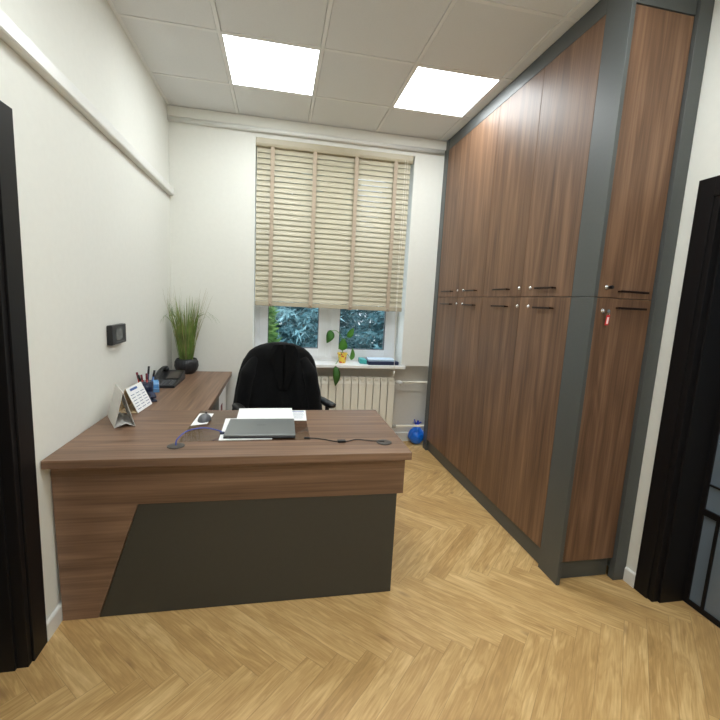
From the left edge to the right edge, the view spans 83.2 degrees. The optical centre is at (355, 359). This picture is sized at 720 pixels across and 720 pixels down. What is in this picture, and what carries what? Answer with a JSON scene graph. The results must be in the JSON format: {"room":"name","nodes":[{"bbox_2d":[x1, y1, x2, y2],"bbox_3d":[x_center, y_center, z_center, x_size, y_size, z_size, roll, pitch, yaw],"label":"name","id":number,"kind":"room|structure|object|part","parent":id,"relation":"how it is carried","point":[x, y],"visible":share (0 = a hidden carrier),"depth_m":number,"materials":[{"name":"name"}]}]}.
{"room":"office","nodes":[
{"label":"office","id":0,"kind":"room"},
{"bbox_2d":[0,0,171,620],"bbox_3d":[-1.213,-0.276,0.930,0.200,3.083,5.300,1,8,-11],"label":"wall","id":1,"kind":"structure","parent":0,"point":[95,226],"depth_m":1.93,"materials":[{"name":"paint"}]},
{"bbox_2d":[0,101,47,672],"bbox_3d":[-1.226,0.238,0.967,0.212,2.055,1.133,1,8,-11],"label":"door","id":2,"kind":"structure","parent":1,"relation":"in","point":[23,628],"depth_m":1.48,"materials":[{"name":"black paint"}]},
{"bbox_2d":[46,601,62,640],"bbox_3d":[-1.182,1.211,1.164,0.014,0.080,5.260,1,8,-11],"label":"baseboard","id":3,"kind":"structure","parent":1,"relation":"attached to","point":[52,623],"depth_m":1.73,"materials":[{"name":"white plastic"}]},
{"bbox_2d":[0,9,173,194],"bbox_3d":[-1.058,-1.014,0.841,0.040,0.060,5.270,1,8,-11],"label":"cable duct","id":4,"kind":"object","parent":1,"relation":"attached to","point":[11,34],"visible":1,"depth_m":1.70,"materials":[{"name":"white plastic"}]},
{"bbox_2d":[106,323,125,345],"bbox_3d":[-1.366,-0.146,2.327,0.030,0.110,0.208,1,8,-11],"label":"thermostat","id":5,"kind":"object","parent":1,"relation":"attached to","point":[116,333],"visible":1,"depth_m":2.28,"materials":[{"name":"black plastic"}]},
{"bbox_2d":[168,121,444,409],"bbox_3d":[-0.142,-0.667,4.015,3.450,3.083,0.420,1,8,-11],"label":"wall","id":6,"kind":"structure","parent":0,"point":[213,170],"depth_m":3.59,"materials":[{"name":"paint"}]},
{"bbox_2d":[167,105,446,154],"bbox_3d":[-0.343,-2.004,3.540,2.418,0.079,0.030,1,8,-11],"label":"trim","id":7,"kind":"structure","parent":6,"relation":"attached to","point":[177,111],"depth_m":3.50,"materials":[{"name":"paint"}]},
{"bbox_2d":[255,152,405,368],"bbox_3d":[-0.231,-0.930,3.889,1.515,1.990,0.355,1,8,-11],"label":"window","id":8,"kind":"structure","parent":6,"relation":"in","point":[325,355],"depth_m":4.08,"materials":[{"name":"white plastic"}]},
{"bbox_3d":[-0.583,-0.969,3.948,0.660,1.880,0.069,1,8,-11],"label":"sash","id":9,"kind":"part","parent":8,"relation":"part of","materials":[{"name":"white plastic"}]},
{"bbox_2d":[255,137,413,375],"bbox_3d":[-0.207,-0.875,3.754,1.409,2.049,0.116,1,8,-11],"label":"blind","id":10,"kind":"object","parent":8,"relation":"attached to","point":[332,268],"visible":1,"depth_m":3.72,"materials":[{"name":"beige wood"}]},
{"bbox_3d":[-0.233,-0.503,3.837,1.390,0.040,0.046,1,8,-11],"label":"rail","id":11,"kind":"part","parent":10,"relation":"part of","materials":[{"name":"beige wood"}]},
{"bbox_3d":[-0.162,-1.860,3.634,1.409,0.064,0.067,1,8,-11],"label":"head rail","id":12,"kind":"part","parent":10,"relation":"part of","materials":[{"name":"beige wood"}]},
{"bbox_3d":[0.421,-0.856,3.850,0.030,1.960,0.051,4,8,9],"label":"pull cord","id":13,"kind":"part","parent":10,"relation":"part of","materials":[{"name":"white fabric"}]},
{"bbox_2d":[326,328,354,385],"bbox_3d":[-0.139,-0.032,3.933,0.296,0.551,0.200,-4,11,-41],"label":"potted houseplant","id":14,"kind":"object","parent":8,"relation":"on","point":[342,356],"visible":1,"depth_m":3.95,"materials":[{"name":"plant"}]},
{"bbox_3d":[-0.127,-0.017,4.015,0.100,0.100,0.100,1,8,-11],"label":"pot","id":15,"kind":"part","parent":14,"relation":"part of","materials":[{"name":"yellow ceramic"}]},
{"bbox_3d":[-0.275,0.043,4.004,1.515,0.030,0.305,1,8,-11],"label":"sill","id":16,"kind":"part","parent":8,"relation":"part of","materials":[{"name":"white plastic"}]},
{"bbox_2d":[358,357,366,363],"bbox_3d":[0.069,0.012,4.069,0.063,0.044,0.184,1,8,-11],"label":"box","id":17,"kind":"object","parent":8,"relation":"on","point":[361,360],"visible":1,"depth_m":4.01,"materials":[{"name":"teal cardboard"}]},
{"bbox_3d":[0.100,-0.954,4.079,0.640,1.880,0.069,1,8,-11],"label":"sash","id":18,"kind":"part","parent":8,"relation":"part of","materials":[{"name":"white plastic"}]},
{"bbox_2d":[366,359,398,364],"bbox_3d":[0.262,0.026,4.077,0.315,0.034,0.195,1,8,-11],"label":"ring binder","id":19,"kind":"object","parent":8,"relation":"on","point":[368,362],"visible":0.61,"depth_m":3.99,"materials":[{"name":"blue plastic"}]},
{"bbox_2d":[366,357,393,361],"bbox_3d":[0.253,-0.003,4.101,0.276,0.016,0.171,2,8,-8],"label":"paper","id":20,"kind":"object","parent":19,"relation":"on","point":[368,358],"visible":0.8,"depth_m":4.05,"materials":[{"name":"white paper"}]},
{"bbox_2d":[107,0,599,140],"bbox_3d":[0.338,-1.721,1.103,2.850,0.122,5.500,1,8,-11],"label":"ceiling","id":21,"kind":"structure","parent":0,"point":[370,50],"depth_m":2.41,"materials":[{"name":"tile"}]},
{"bbox_2d":[222,34,319,95],"bbox_3d":[-0.548,-1.945,2.697,0.576,0.021,0.576,1,8,-11],"label":"recessed light","id":22,"kind":"object","parent":21,"relation":"in","point":[255,63],"visible":0.86,"depth_m":2.66,"materials":[{"name":"white plastic"}]},
{"bbox_2d":[393,66,499,116],"bbox_3d":[0.630,-1.919,2.923,0.576,0.021,0.576,1,8,-11],"label":"recessed light","id":23,"kind":"object","parent":21,"relation":"in","point":[430,90],"visible":0.77,"depth_m":2.89,"materials":[{"name":"white plastic"}]},
{"bbox_2d":[0,441,719,719],"bbox_3d":[0.236,1.327,1.552,3.550,0.120,5.500,1,8,-11],"label":"floor","id":24,"kind":"structure","parent":0,"point":[469,625],"depth_m":1.72,"materials":[{"name":"brown wood"}]},
{"bbox_2d":[135,398,218,513],"bbox_3d":[-1.190,0.651,2.775,0.431,0.727,0.600,1,8,-11],"label":"drawers","id":25,"kind":"object","parent":24,"relation":"on","point":[216,406],"visible":0.09,"depth_m":2.94,"materials":[{"name":"brown wood"}]},
{"bbox_3d":[-0.984,0.414,2.777,0.018,0.225,0.596,1,8,-11],"label":"drawer","id":26,"kind":"part","parent":25,"relation":"part of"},
{"bbox_2d":[143,371,231,409],"bbox_3d":[-1.276,0.581,3.076,0.514,0.767,1.297,1,8,-11],"label":"desk","id":27,"kind":"object","parent":24,"relation":"on","point":[199,390],"visible":0.26,"depth_m":2.83,"materials":[{"name":"brown wood"}]},
{"bbox_2d":[119,382,151,412],"bbox_3d":[-1.298,0.219,2.392,0.119,0.136,0.218,2,8,-7],"label":"desk calendar","id":28,"kind":"object","parent":27,"relation":"on","point":[137,398],"visible":0.97,"depth_m":2.38,"materials":[{"name":"white paper"}]},
{"bbox_3d":[-1.302,0.286,2.400,0.116,0.002,0.214,2,8,-7],"label":"board","id":29,"kind":"part","parent":28,"relation":"part of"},
{"bbox_2d":[141,380,152,391],"bbox_3d":[-1.382,0.193,2.684,0.088,0.102,0.088,1,8,-11],"label":"pen holder","id":30,"kind":"object","parent":27,"relation":"on","point":[148,386],"visible":0.44,"depth_m":2.66,"materials":[{"name":"blue plastic"}]},
{"bbox_2d":[147,391,156,401],"bbox_3d":[-1.307,0.234,2.606,0.038,0.050,0.130,-4,10,-38],"label":"stapler","id":31,"kind":"object","parent":27,"relation":"on","point":[152,395],"visible":0.84,"depth_m":2.58,"materials":[{"name":"blue plastic"}]},
{"bbox_3d":[-1.306,0.226,2.605,0.032,0.034,0.128,-3,10,-37],"label":"arm","id":32,"kind":"part","parent":31,"relation":"part of","materials":[{"name":"black plastic"}]},
{"bbox_2d":[153,380,158,392],"bbox_3d":[-1.401,0.183,2.844,0.048,0.074,0.119,-2,9,-29],"label":"tape dispenser","id":33,"kind":"object","parent":27,"relation":"on","point":[155,382],"visible":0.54,"depth_m":2.83,"materials":[{"name":"blue plastic"}]},
{"bbox_2d":[154,366,184,387],"bbox_3d":[-1.435,0.123,3.098,0.185,0.115,0.355,1,8,-11],"label":"desk telephone","id":34,"kind":"object","parent":27,"relation":"on","point":[167,378],"visible":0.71,"depth_m":3.11,"materials":[{"name":"black plastic"}]},
{"bbox_2d":[161,289,218,373],"bbox_3d":[-1.359,-0.239,3.387,0.423,0.758,0.464,1,8,-11],"label":"potted plant","id":35,"kind":"object","parent":27,"relation":"on","point":[184,333],"visible":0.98,"depth_m":3.44,"materials":[{"name":"green plant"}]},
{"bbox_3d":[-1.463,0.054,3.522,0.200,0.130,0.198,1,8,-11],"label":"pot","id":36,"kind":"part","parent":35,"relation":"part of","materials":[{"name":"black ceramic"}]},
{"bbox_2d":[41,410,411,620],"bbox_3d":[-0.580,0.743,2.180,1.552,0.772,0.747,1,8,-11],"label":"office desk","id":37,"kind":"object","parent":24,"relation":"on","point":[215,523],"visible":0.96,"depth_m":1.88,"materials":[{"name":"brown wood"}]},
{"bbox_2d":[108,384,134,427],"bbox_3d":[-1.236,0.238,2.138,0.094,0.178,0.248,-4,10,-38],"label":"desk calendar","id":38,"kind":"object","parent":37,"relation":"on","point":[117,418],"visible":1,"depth_m":2.12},
{"bbox_2d":[167,443,184,448],"bbox_3d":[-0.815,0.392,1.843,0.076,0.005,0.076,1,8,-11],"label":"cable grommet","id":39,"kind":"object","parent":37,"relation":"attached to","point":[169,445],"depth_m":1.83,"materials":[{"name":"grey plastic"}]},
{"bbox_2d":[175,427,224,444],"bbox_3d":[-0.746,0.354,1.943,0.049,0.050,0.249,10,11,42],"label":"cable","id":40,"kind":"object","parent":37,"relation":"on","point":[221,432],"visible":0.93,"depth_m":1.95,"materials":[{"name":"blue plastic"}]},
{"bbox_3d":[-0.472,0.907,1.920,1.351,0.530,0.018,1,8,-11],"label":"panel","id":41,"kind":"part","parent":37,"relation":"part of","materials":[{"name":"grey laminate"}]},
{"bbox_2d":[304,437,383,442],"bbox_3d":[-0.054,0.401,2.016,0.400,0.010,0.054,2,8,-3],"label":"cable","id":42,"kind":"object","parent":37,"relation":"on","point":[338,440],"visible":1,"depth_m":2.02,"materials":[{"name":"black plastic"}]},
{"bbox_2d":[377,439,391,444],"bbox_3d":[0.145,0.413,2.027,0.076,0.005,0.076,1,8,-11],"label":"cable grommet","id":43,"kind":"object","parent":37,"relation":"attached to","point":[386,441],"depth_m":2.02,"materials":[{"name":"grey plastic"}]},
{"bbox_3d":[-0.572,0.351,2.215,0.614,0.002,0.535,1,8,-11],"label":"desk pad","id":44,"kind":"object","parent":37,"relation":"on","visible":0},
{"bbox_2d":[191,413,213,425],"bbox_3d":[-0.845,0.331,2.249,0.083,0.002,0.228,1,8,-11],"label":"paper pad","id":45,"kind":"object","parent":44,"relation":"on","point":[195,422],"visible":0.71,"depth_m":2.20,"materials":[{"name":"white paper"}]},
{"bbox_2d":[198,412,210,422],"bbox_3d":[-0.827,0.314,2.231,0.066,0.038,0.108,2,8,-2],"label":"computer mouse","id":46,"kind":"object","parent":45,"relation":"on","point":[205,417],"visible":1,"depth_m":2.20,"materials":[{"name":"grey plastic"}]},
{"bbox_2d":[219,418,271,440],"bbox_3d":[-0.567,0.361,2.132,0.250,0.003,0.355,1,8,-13],"label":"paper sheet","id":47,"kind":"object","parent":44,"relation":"on","point":[227,420],"visible":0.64,"depth_m":1.98,"materials":[{"name":"white paper"}]},
{"bbox_2d":[223,419,294,438],"bbox_3d":[-0.489,0.356,2.114,0.344,0.019,0.270,1,8,-10],"label":"laptop","id":48,"kind":"object","parent":47,"relation":"on","point":[236,428],"visible":1,"depth_m":2.07,"materials":[{"name":"grey metal"}]},
{"bbox_2d":[237,408,293,418],"bbox_3d":[-0.528,0.322,2.396,0.315,0.010,0.220,1,8,-12],"label":"paper stack","id":49,"kind":"object","parent":44,"relation":"on","point":[244,413],"visible":0.79,"depth_m":2.38,"materials":[{"name":"white paper"}]},
{"bbox_2d":[292,410,306,420],"bbox_3d":[-0.346,0.332,2.417,0.105,0.001,0.210,2,8,-9],"label":"printed sheet","id":50,"kind":"object","parent":44,"relation":"on","point":[299,415],"visible":0.71,"depth_m":2.41,"materials":[{"name":"white paper"}]},
{"bbox_2d":[232,396,335,409],"bbox_3d":[-0.493,0.477,2.914,0.716,1.100,0.612,-2,9,-30],"label":"office chair","id":51,"kind":"object","parent":24,"relation":"on","point":[327,403],"visible":0.06,"depth_m":2.98,"materials":[{"name":"black plastic"}]},
{"bbox_2d":[232,342,321,409],"bbox_3d":[-0.578,0.195,3.056,0.705,0.650,0.262,1,8,-11],"label":"jacket","id":52,"kind":"object","parent":51,"relation":"on","point":[272,374],"visible":0.84,"depth_m":2.95,"materials":[{"name":"black fabric"}]},
{"bbox_2d":[408,419,423,443],"bbox_3d":[0.652,0.762,4.286,0.183,0.250,0.187,1,8,-11],"label":"plastic bag","id":53,"kind":"object","parent":24,"relation":"on","point":[415,435],"visible":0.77,"depth_m":4.23,"materials":[{"name":"blue plastic"}]},
{"bbox_2d":[423,0,714,579],"bbox_3d":[1.170,-0.396,3.020,0.431,2.960,2.074,1,8,-11],"label":"cabinet surround","id":54,"kind":"object","parent":24,"relation":"on","point":[702,10],"visible":0.62,"depth_m":2.11,"materials":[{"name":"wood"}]},
{"bbox_2d":[427,297,482,475],"bbox_3d":[1.033,0.174,3.602,0.457,1.421,0.883,1,8,-11],"label":"storage cabinet","id":55,"kind":"object","parent":54,"relation":"on","point":[458,319],"visible":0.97,"depth_m":3.48,"materials":[{"name":"brown wood"}]},
{"bbox_3d":[0.807,0.138,3.778,0.018,1.419,0.445,1,8,-11],"label":"door","id":56,"kind":"part","parent":55,"relation":"part of","materials":[{"name":"brown wood"}]},
{"bbox_3d":[0.888,0.203,3.348,0.018,1.419,0.434,1,8,-11],"label":"door","id":57,"kind":"part","parent":55,"relation":"part of","materials":[{"name":"brown wood"}]},
{"bbox_2d":[438,106,500,296],"bbox_3d":[1.101,-1.187,3.405,0.457,1.328,0.883,1,8,-11],"label":"storage cabinet","id":58,"kind":"object","parent":55,"relation":"on","point":[471,161],"visible":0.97,"depth_m":3.28,"materials":[{"name":"brown wood"}]},
{"bbox_3d":[0.874,-1.223,3.582,0.018,1.326,0.445,1,8,-11],"label":"door","id":59,"kind":"part","parent":58,"relation":"part of","materials":[{"name":"brown wood"}]},
{"bbox_3d":[0.956,-1.157,3.152,0.018,1.326,0.434,1,8,-11],"label":"door","id":60,"kind":"part","parent":58,"relation":"part of","materials":[{"name":"brown wood"}]},
{"bbox_2d":[466,297,570,546],"bbox_3d":[1.200,0.310,2.714,0.457,1.421,0.940,1,8,-11],"label":"storage cabinet","id":61,"kind":"object","parent":54,"relation":"on","point":[522,340],"visible":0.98,"depth_m":2.55,"materials":[{"name":"brown wood"}]},
{"bbox_3d":[0.973,0.272,2.899,0.018,1.419,0.484,1,8,-11],"label":"door","id":62,"kind":"part","parent":61,"relation":"part of","materials":[{"name":"brown wood"}]},
{"bbox_3d":[0.986,-0.365,2.778,0.031,0.011,0.177,1,8,-11],"label":"handle","id":63,"kind":"part","parent":61,"relation":"part of","materials":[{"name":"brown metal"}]},
{"bbox_3d":[1.059,0.343,2.442,0.018,1.419,0.452,1,8,-11],"label":"door","id":64,"kind":"part","parent":61,"relation":"part of","materials":[{"name":"brown wood"}]},
{"bbox_3d":[1.072,-0.295,2.321,0.031,0.011,0.158,1,8,-11],"label":"handle","id":65,"kind":"part","parent":61,"relation":"part of","materials":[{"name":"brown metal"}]},
{"bbox_2d":[483,15,605,296],"bbox_3d":[1.268,-1.050,2.518,0.457,1.328,0.940,1,8,-11],"label":"storage cabinet","id":66,"kind":"object","parent":61,"relation":"on","point":[545,130],"visible":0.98,"depth_m":2.35,"materials":[{"name":"brown wood"}]},
{"bbox_3d":[1.040,-1.088,2.703,0.018,1.326,0.484,1,8,-11],"label":"door","id":67,"kind":"part","parent":66,"relation":"part of","materials":[{"name":"brown wood"}]},
{"bbox_3d":[1.078,-0.406,2.305,0.031,0.011,0.158,1,8,-11],"label":"handle","id":68,"kind":"part","parent":66,"relation":"part of","materials":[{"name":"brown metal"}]},
{"bbox_3d":[1.126,-1.018,2.245,0.018,1.326,0.452,1,8,-11],"label":"door","id":69,"kind":"part","parent":66,"relation":"part of","materials":[{"name":"brown wood"}]},
{"bbox_2d":[538,297,650,584],"bbox_3d":[1.314,0.451,2.183,0.427,1.536,0.170,1,8,-11],"label":"cabinet","id":70,"kind":"object","parent":24,"relation":"on","point":[604,346],"visible":1,"depth_m":2.12,"materials":[{"name":"brown wood"}]},
{"bbox_3d":[1.114,0.445,2.151,0.021,1.536,0.156,1,8,-11],"label":"panel","id":71,"kind":"part","parent":70,"relation":"part of","materials":[{"name":"wood"}]},
{"bbox_3d":[1.372,-0.252,2.018,0.157,0.011,0.031,1,8,-11],"label":"handle","id":72,"kind":"part","parent":70,"relation":"part of","materials":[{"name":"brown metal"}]},
{"bbox_2d":[571,0,693,299],"bbox_3d":[1.387,-1.012,1.972,0.427,1.420,0.170,1,8,-11],"label":"upper cabinet","id":73,"kind":"object","parent":70,"relation":"on","point":[644,55],"visible":1,"depth_m":1.92,"materials":[{"name":"brown wood"}]},
{"bbox_3d":[1.186,-1.018,1.941,0.021,1.420,0.156,1,8,-11],"label":"panel","id":74,"kind":"part","parent":73,"relation":"part of","materials":[{"name":"wood"}]},
{"bbox_3d":[1.376,-0.332,2.007,0.157,0.011,0.031,1,8,-11],"label":"handle","id":75,"kind":"part","parent":73,"relation":"part of","materials":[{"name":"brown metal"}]},
{"bbox_3d":[-1.317,0.723,3.400,0.410,0.395,0.620,1,8,-11],"label":"shelf","id":76,"kind":"object","parent":24,"relation":"on","visible":0},
{"bbox_2d":[219,386,225,409],"bbox_3d":[-1.260,0.399,3.296,0.349,0.280,0.445,1,8,-11],"label":"box","id":77,"kind":"object","parent":76,"relation":"on","point":[222,398],"visible":0.18,"depth_m":3.38,"materials":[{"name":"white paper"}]},
{"bbox_2d":[316,366,428,431],"bbox_3d":[0.224,0.506,4.367,2.550,0.940,0.220,1,8,-11],"label":"wall","id":78,"kind":"structure","parent":0,"point":[409,404],"depth_m":4.29,"materials":[{"name":"paint"}]},
{"bbox_2d":[318,376,394,426],"bbox_3d":[-0.130,0.423,4.048,1.043,0.510,0.095,1,8,-11],"label":"radiator","id":79,"kind":"object","parent":78,"relation":"attached to","point":[350,393],"visible":0.41,"depth_m":4.03,"materials":[{"name":"metal"}]},
{"bbox_2d":[395,432,409,440],"bbox_3d":[0.044,0.816,4.260,2.130,0.100,0.014,1,8,-11],"label":"baseboard","id":80,"kind":"structure","parent":78,"relation":"attached to","point":[403,436],"depth_m":4.34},
{"bbox_2d":[392,380,426,427],"bbox_3d":[0.724,0.450,4.235,0.711,0.502,0.179,1,8,-15],"label":"pipe","id":81,"kind":"object","parent":78,"relation":"attached to","point":[398,382],"visible":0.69,"depth_m":4.13,"materials":[{"name":"metal"}]},
{"bbox_2d":[607,0,719,572],"bbox_3d":[1.806,-0.209,1.509,0.250,3.083,5.300,1,8,-11],"label":"wall","id":82,"kind":"structure","parent":0,"point":[704,163],"depth_m":1.97,"materials":[{"name":"paint"}]},
{"bbox_2d":[623,567,635,587],"bbox_3d":[1.791,1.426,0.698,0.014,0.080,3.202,1,8,-11],"label":"baseboard","id":83,"kind":"structure","parent":82,"relation":"attached to","point":[629,575],"depth_m":2.22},
{"bbox_2d":[634,175,719,627],"bbox_3d":[1.759,0.285,1.532,0.212,2.095,1.094,1,8,-11],"label":"door","id":84,"kind":"structure","parent":82,"relation":"in","point":[679,558],"depth_m":1.98,"materials":[{"name":"black paint"}]},
{"bbox_3d":[1.844,0.343,1.559,0.008,1.924,0.814,1,8,-11],"label":"pane","id":85,"kind":"part","parent":84,"relation":"part of","materials":[{"name":"grey glass"}]},
{"label":"outside","id":86,"kind":"structure","parent":0,"visible":0},
{"bbox_3d":[-5.734,-3.107,38.621,85.000,0.100,69.550,1,8,-11],"label":"ground","id":87,"kind":"structure","parent":86,"visible":0},
{"bbox_2d":[268,301,281,342],"bbox_3d":[-1.842,-0.129,7.309,1.420,3.886,1.457,1,8,-11],"label":"tree","id":88,"kind":"object","parent":87,"relation":"on","point":[272,334],"visible":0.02,"depth_m":7.15,"materials":[{"name":"green plant"}]},
{"bbox_2d":[274,170,344,346],"bbox_3d":[-1.857,-3.451,9.436,3.796,9.725,3.886,10,11,42],"label":"spruce tree","id":89,"kind":"object","parent":87,"relation":"on","point":[294,332],"visible":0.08,"depth_m":9.04,"materials":[{"name":"green plant"}]},
{"bbox_2d":[303,175,372,347],"bbox_3d":[-0.882,-4.391,14.665,3.986,10.211,4.080,1,8,-15],"label":"spruce tree","id":90,"kind":"object","parent":87,"relation":"on","point":[349,318],"visible":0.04,"depth_m":14.46,"materials":[{"name":"green plant"}]},
{"bbox_2d":[347,182,389,348],"bbox_3d":[1.541,-3.497,10.928,3.886,9.725,3.796,5,8,12],"label":"spruce tree","id":91,"kind":"object","parent":87,"relation":"on","point":[375,329],"visible":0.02,"depth_m":10.87,"materials":[{"name":"green plant"}]}
]}

